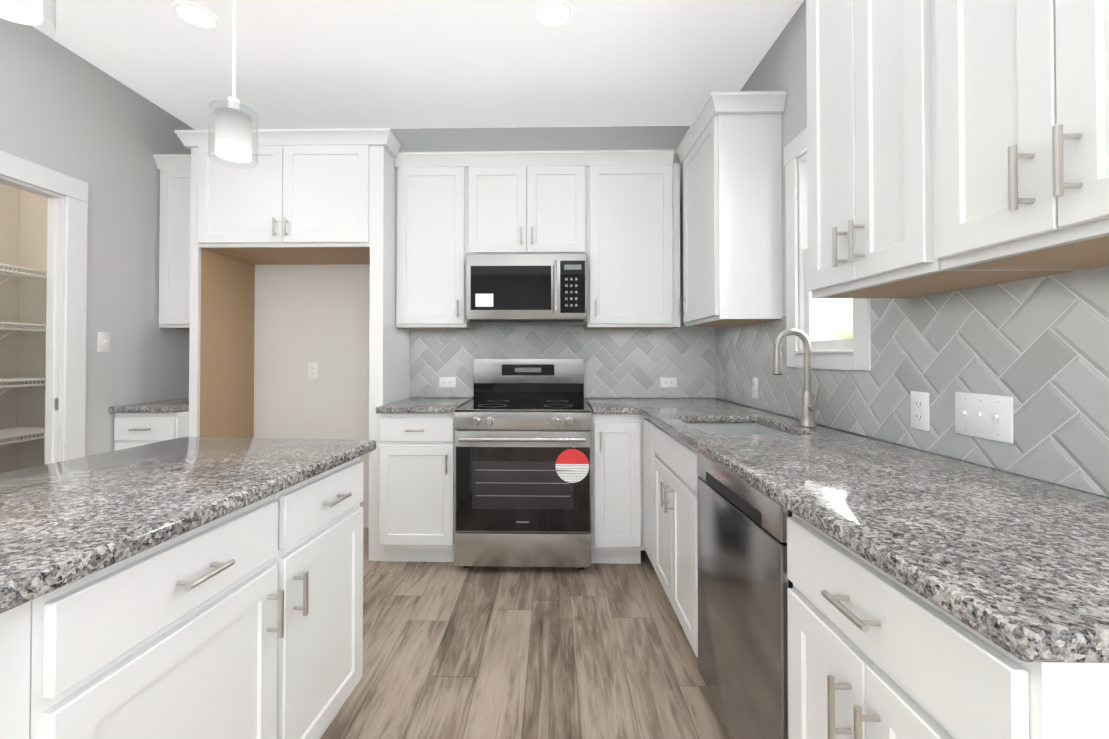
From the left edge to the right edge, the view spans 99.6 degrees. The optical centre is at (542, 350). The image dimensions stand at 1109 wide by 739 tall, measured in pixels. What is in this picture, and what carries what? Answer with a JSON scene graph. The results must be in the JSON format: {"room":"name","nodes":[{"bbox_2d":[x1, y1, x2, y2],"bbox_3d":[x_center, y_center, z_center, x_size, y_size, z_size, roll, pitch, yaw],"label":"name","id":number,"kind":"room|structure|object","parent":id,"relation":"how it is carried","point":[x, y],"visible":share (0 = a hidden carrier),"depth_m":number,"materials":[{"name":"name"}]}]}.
{"room":"kitchen","nodes":[
{"label":"kitchen","id":0,"kind":"room"},
{"bbox_2d":[0,183,47,473],"bbox_3d":[-2.548,-0.180,2.117,0.010,2.800,2.398,0,-1,1],"label":"wall","id":1,"kind":"structure","parent":0,"point":[23,228],"depth_m":2.27,"materials":[{"name":"paint"}]},
{"bbox_2d":[0,263,46,448],"bbox_3d":[-3.543,0.104,2.180,0.404,1.302,2.284,0,-1,1],"label":"shelf","id":2,"kind":"object","parent":1,"relation":"attached to","point":[11,271],"visible":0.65,"depth_m":3.04,"materials":[{"name":"white metal"}]},
{"bbox_2d":[0,18,194,456],"bbox_3d":[-2.557,-0.204,-0.032,0.060,2.800,6.700,0,-1,1],"label":"wall","id":3,"kind":"structure","parent":0,"point":[103,134],"depth_m":2.66,"materials":[{"name":"paint"}]},
{"bbox_2d":[0,150,87,464],"bbox_3d":[-2.509,0.151,2.016,0.092,2.135,1.015,0,-1,1],"label":"door frame","id":4,"kind":"structure","parent":3,"relation":"attached to","point":[66,312],"depth_m":2.41,"materials":[{"name":"white wood"}]},
{"bbox_2d":[97,332,109,352],"bbox_3d":[-2.462,-0.049,2.635,0.014,0.115,0.070,0,-1,1],"label":"light switch","id":5,"kind":"object","parent":3,"relation":"attached to","point":[103,342],"visible":1,"depth_m":2.63,"materials":[{"name":"white plastic"}]},
{"bbox_2d":[31,0,803,129],"bbox_3d":[-1.262,-1.634,-0.044,5.270,0.060,6.980,0,-1,1],"label":"ceiling","id":6,"kind":"structure","parent":0,"point":[390,64],"depth_m":2.51,"materials":[{"name":"paint"}]},
{"bbox_2d":[0,0,55,24],"bbox_3d":[-0.917,-1.085,0.803,0.126,1.020,0.126,0,-1,1],"label":"pendant light","id":7,"kind":"object","parent":6,"relation":"hanging from","point":[27,12],"visible":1,"depth_m":0.84,"materials":[{"name":"white glass"}]},
{"bbox_2d":[171,1,219,29],"bbox_3d":[-1.629,-1.575,2.204,0.184,0.007,0.184,0,-1,1],"label":"recessed light","id":8,"kind":"object","parent":6,"relation":"in","point":[194,15],"visible":1,"depth_m":2.20,"materials":[{"name":"paint"}]},
{"bbox_2d":[208,0,258,162],"bbox_3d":[-0.921,-1.078,1.403,0.126,1.020,0.126,0,-1,1],"label":"pendant light","id":9,"kind":"object","parent":6,"relation":"hanging from","point":[233,125],"visible":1,"depth_m":1.38,"materials":[{"name":"white glass"}]},
{"bbox_2d":[533,0,572,27],"bbox_3d":[0.051,-1.575,2.193,0.184,0.007,0.184,0,-1,1],"label":"recessed light","id":10,"kind":"object","parent":6,"relation":"in","point":[553,14],"visible":1,"depth_m":2.19,"materials":[{"name":"paint"}]},
{"bbox_2d":[325,126,715,399],"bbox_3d":[-1.239,-0.166,3.360,5.170,2.800,0.140,0,-1,1],"label":"wall","id":11,"kind":"structure","parent":0,"point":[545,138],"depth_m":3.28,"materials":[{"name":"paint"}]},
{"bbox_2d":[153,154,190,329],"bbox_3d":[-2.272,-0.695,3.152,0.370,1.093,0.327,0,-1,1],"label":"upper cabinet","id":12,"kind":"object","parent":11,"relation":"attached to","point":[175,169],"depth_m":2.99,"materials":[{"name":"white wood"}]},
{"bbox_2d":[254,264,369,527],"bbox_3d":[-1.518,0.312,3.288,1.024,1.842,0.004,0,-1,1],"label":"wall","id":13,"kind":"structure","parent":11,"relation":"attached to","point":[305,315],"depth_m":3.29,"materials":[{"name":"grey paint"}]},
{"bbox_2d":[308,363,317,378],"bbox_3d":[-1.610,0.139,3.287,0.070,0.115,0.006,0,-1,1],"label":"outlet","id":14,"kind":"object","parent":13,"relation":"attached to","point":[312,370],"visible":1,"depth_m":3.29,"materials":[{"name":"white plastic"}]},
{"bbox_2d":[394,151,473,329],"bbox_3d":[-0.701,-0.696,3.119,0.450,1.093,0.327,0,-1,1],"label":"upper cabinet","id":15,"kind":"object","parent":11,"relation":"attached to","point":[432,188],"depth_m":2.96,"materials":[{"name":"white wood"}]},
{"bbox_2d":[469,150,588,257],"bbox_3d":[-0.094,-0.921,3.108,0.761,0.643,0.327,0,-1,1],"label":"upper cabinet","id":16,"kind":"object","parent":11,"relation":"attached to","point":[521,202],"depth_m":2.95,"materials":[{"name":"white wood"}]},
{"bbox_2d":[466,253,586,325],"bbox_3d":[-0.094,-0.388,3.043,0.744,0.416,0.447,0,-1,1],"label":"microwave","id":17,"kind":"object","parent":16,"relation":"attached to","point":[524,289],"visible":1,"depth_m":2.87,"materials":[{"name":"silver metal"}]},
{"bbox_2d":[410,325,715,397],"bbox_3d":[0.136,-0.082,3.256,2.118,1.030,0.008,0,-1,1],"label":"wall tile","id":18,"kind":"structure","parent":11,"relation":"attached to","point":[630,363],"depth_m":3.25,"materials":[{"name":"grey tile"}]},
{"bbox_2d":[439,377,455,386],"bbox_3d":[-0.660,0.218,3.262,0.115,0.070,0.006,0,-1,1],"label":"electrical outlet","id":19,"kind":"object","parent":18,"relation":"attached to","point":[447,381],"visible":1,"depth_m":3.26,"materials":[{"name":"white plastic"}]},
{"bbox_2d":[660,377,676,387],"bbox_3d":[0.872,0.217,3.229,0.115,0.070,0.006,0,-1,1],"label":"electrical outlet","id":20,"kind":"object","parent":18,"relation":"attached to","point":[668,382],"visible":1,"depth_m":3.23,"materials":[{"name":"white plastic"}]},
{"bbox_2d":[584,150,679,329],"bbox_3d":[0.578,-0.696,3.091,0.580,1.093,0.327,0,-1,1],"label":"upper cabinet","id":21,"kind":"object","parent":11,"relation":"attached to","point":[614,215],"depth_m":2.93,"materials":[{"name":"white wood"}]},
{"bbox_2d":[320,528,730,738],"bbox_3d":[-1.262,1.226,-0.076,5.270,0.060,6.980,0,-1,1],"label":"floor","id":22,"kind":"structure","parent":0,"point":[451,650],"depth_m":1.85,"materials":[{"name":"brown wood"}]},
{"bbox_2d":[114,410,188,450],"bbox_3d":[-2.275,0.794,2.987,0.370,0.872,0.623,0,-1,1],"label":"base cabinet","id":23,"kind":"object","parent":22,"relation":"on","point":[130,429],"depth_m":2.68,"materials":[{"name":"white wood"}]},
{"bbox_2d":[109,398,188,412],"bbox_3d":[-2.275,0.337,2.980,0.370,0.035,0.649,0,-1,1],"label":"countertop","id":24,"kind":"structure","parent":23,"relation":"on","point":[172,405],"depth_m":2.67,"materials":[{"name":"stone"}]},
{"bbox_2d":[0,457,363,738],"bbox_3d":[-0.943,0.773,1.116,0.677,0.872,0.984,0,-1,6],"label":"base cabinet","id":25,"kind":"object","parent":22,"relation":"on","point":[246,622],"visible":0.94,"depth_m":0.94,"materials":[{"name":"white wood"}]},
{"bbox_2d":[0,437,375,613],"bbox_3d":[-0.974,0.316,1.124,0.715,0.035,1.040,0,-1,6],"label":"countertop","id":26,"kind":"structure","parent":25,"relation":"on","point":[63,523],"depth_m":0.97,"materials":[{"name":"stone"}]},
{"bbox_2d":[174,128,409,560],"bbox_3d":[-1.509,-0.029,3.000,1.268,2.518,0.585,0,-1,1],"label":"surround","id":27,"kind":"object","parent":22,"relation":"on","point":[321,196],"visible":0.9,"depth_m":2.77,"materials":[{"name":"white wood"}]},
{"bbox_2d":[378,413,455,561],"bbox_3d":[-0.705,0.793,2.954,0.448,0.872,0.623,0,-1,1],"label":"base cabinet","id":28,"kind":"object","parent":22,"relation":"on","point":[416,487],"depth_m":2.65,"materials":[{"name":"white wood"}]},
{"bbox_2d":[376,397,473,413],"bbox_3d":[-0.706,0.337,2.946,0.448,0.035,0.649,0,-1,1],"label":"countertop","id":29,"kind":"structure","parent":28,"relation":"on","point":[439,405],"depth_m":2.72,"materials":[{"name":"stone"}]},
{"bbox_2d":[454,359,591,568],"bbox_3d":[-0.100,0.638,2.877,0.760,1.180,0.753,0,-1,1],"label":"range","id":30,"kind":"object","parent":22,"relation":"on","point":[523,428],"visible":1,"depth_m":2.57,"materials":[{"name":"silver metal"}]},
{"bbox_2d":[591,412,645,563],"bbox_3d":[0.437,0.793,2.930,0.304,0.872,0.623,0,-1,1],"label":"base cabinet","id":31,"kind":"object","parent":22,"relation":"on","point":[617,468],"depth_m":2.62,"materials":[{"name":"white wood"}]},
{"bbox_2d":[643,417,698,600],"bbox_3d":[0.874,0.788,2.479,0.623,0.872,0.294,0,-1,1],"label":"base cabinet","id":32,"kind":"object","parent":22,"relation":"on","point":[669,463],"depth_m":2.00,"materials":[{"name":"white wood"}]},
{"bbox_2d":[585,398,1108,662],"bbox_3d":[0.715,0.414,1.857,0.900,0.214,2.750,0,-1,1],"label":"countertop","id":33,"kind":"structure","parent":32,"relation":"on","point":[1016,566],"depth_m":0.84,"materials":[{"name":"stone"}]},
{"bbox_2d":[772,329,819,426],"bbox_3d":[1.029,0.107,1.897,0.172,0.398,0.094,0,-1,1],"label":"faucet","id":34,"kind":"object","parent":33,"relation":"on","point":[808,406],"visible":1,"depth_m":1.90,"materials":[{"name":"silver metal"}]},
{"bbox_2d":[697,451,792,738],"bbox_3d":[0.832,0.777,1.332,0.590,0.868,0.609,0,-1,1],"label":"dishwasher","id":35,"kind":"object","parent":22,"relation":"on","point":[745,583],"visible":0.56,"depth_m":1.25,"materials":[{"name":"silver metal"}]},
{"bbox_2d":[787,512,1108,738],"bbox_3d":[0.837,0.769,0.757,0.623,0.872,0.525,0,-1,1],"label":"base cabinet","id":36,"kind":"object","parent":22,"relation":"on","point":[874,652],"depth_m":0.69,"materials":[{"name":"white wood"}]},
{"bbox_2d":[716,0,1108,498],"bbox_3d":[1.202,-0.205,-0.113,0.140,2.800,6.700,0,-1,1],"label":"wall","id":37,"kind":"structure","parent":0,"point":[782,66],"depth_m":2.24,"materials":[{"name":"paint"}]},
{"bbox_2d":[679,92,786,326],"bbox_3d":[1.025,-0.701,2.612,0.327,1.093,0.608,0,-1,1],"label":"upper cabinet","id":38,"kind":"object","parent":37,"relation":"attached to","point":[731,156],"depth_m":2.31,"materials":[{"name":"white wood"}]},
{"bbox_2d":[784,128,871,370],"bbox_3d":[1.232,-0.454,1.950,0.168,1.056,0.596,0,-1,1],"label":"window unit","id":39,"kind":"structure","parent":37,"relation":"in","point":[812,321],"depth_m":2.14,"materials":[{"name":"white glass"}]},
{"bbox_2d":[715,266,1108,496],"bbox_3d":[1.170,0.067,1.858,0.008,0.479,2.754,0,-1,1],"label":"wall tile","id":40,"kind":"structure","parent":37,"relation":"attached to","point":[1037,349],"depth_m":1.23,"materials":[{"name":"grey tile"}]},
{"bbox_2d":[752,377,757,398],"bbox_3d":[1.179,0.205,2.594,0.006,0.115,0.070,0,-1,1],"label":"electrical outlet","id":41,"kind":"object","parent":40,"relation":"attached to","point":[755,388],"visible":1,"depth_m":2.58,"materials":[{"name":"white plastic"}]},
{"bbox_2d":[910,391,929,430],"bbox_3d":[1.154,0.182,1.432,0.006,0.115,0.070,0,-1,1],"label":"electrical outlet","id":42,"kind":"object","parent":40,"relation":"attached to","point":[920,414],"visible":1,"depth_m":1.43,"materials":[{"name":"white plastic"}]},
{"bbox_2d":[955,392,1013,443],"bbox_3d":[1.146,0.170,1.224,0.014,0.115,0.162,0,-1,1],"label":"light switch","id":43,"kind":"object","parent":40,"relation":"attached to","point":[987,416],"visible":1,"depth_m":1.21,"materials":[{"name":"white plastic"}]},
{"bbox_2d":[806,0,1042,298],"bbox_3d":[0.995,-0.717,1.246,0.327,1.093,0.492,0,-1,1],"label":"upper cabinet","id":44,"kind":"object","parent":37,"relation":"attached to","point":[863,209],"depth_m":1.22,"materials":[{"name":"white wood"}]},
{"bbox_2d":[915,0,1108,279],"bbox_3d":[0.985,-0.722,0.754,0.327,1.093,0.492,0,-1,1],"label":"upper cabinet","id":45,"kind":"object","parent":37,"relation":"attached to","point":[954,145],"depth_m":0.84,"materials":[{"name":"white wood"}]},
{"label":"outside","id":46,"kind":"structure","parent":0,"visible":0},
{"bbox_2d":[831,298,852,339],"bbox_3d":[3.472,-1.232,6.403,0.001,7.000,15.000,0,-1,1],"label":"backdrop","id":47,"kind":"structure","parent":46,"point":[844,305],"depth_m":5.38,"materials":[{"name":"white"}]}
]}

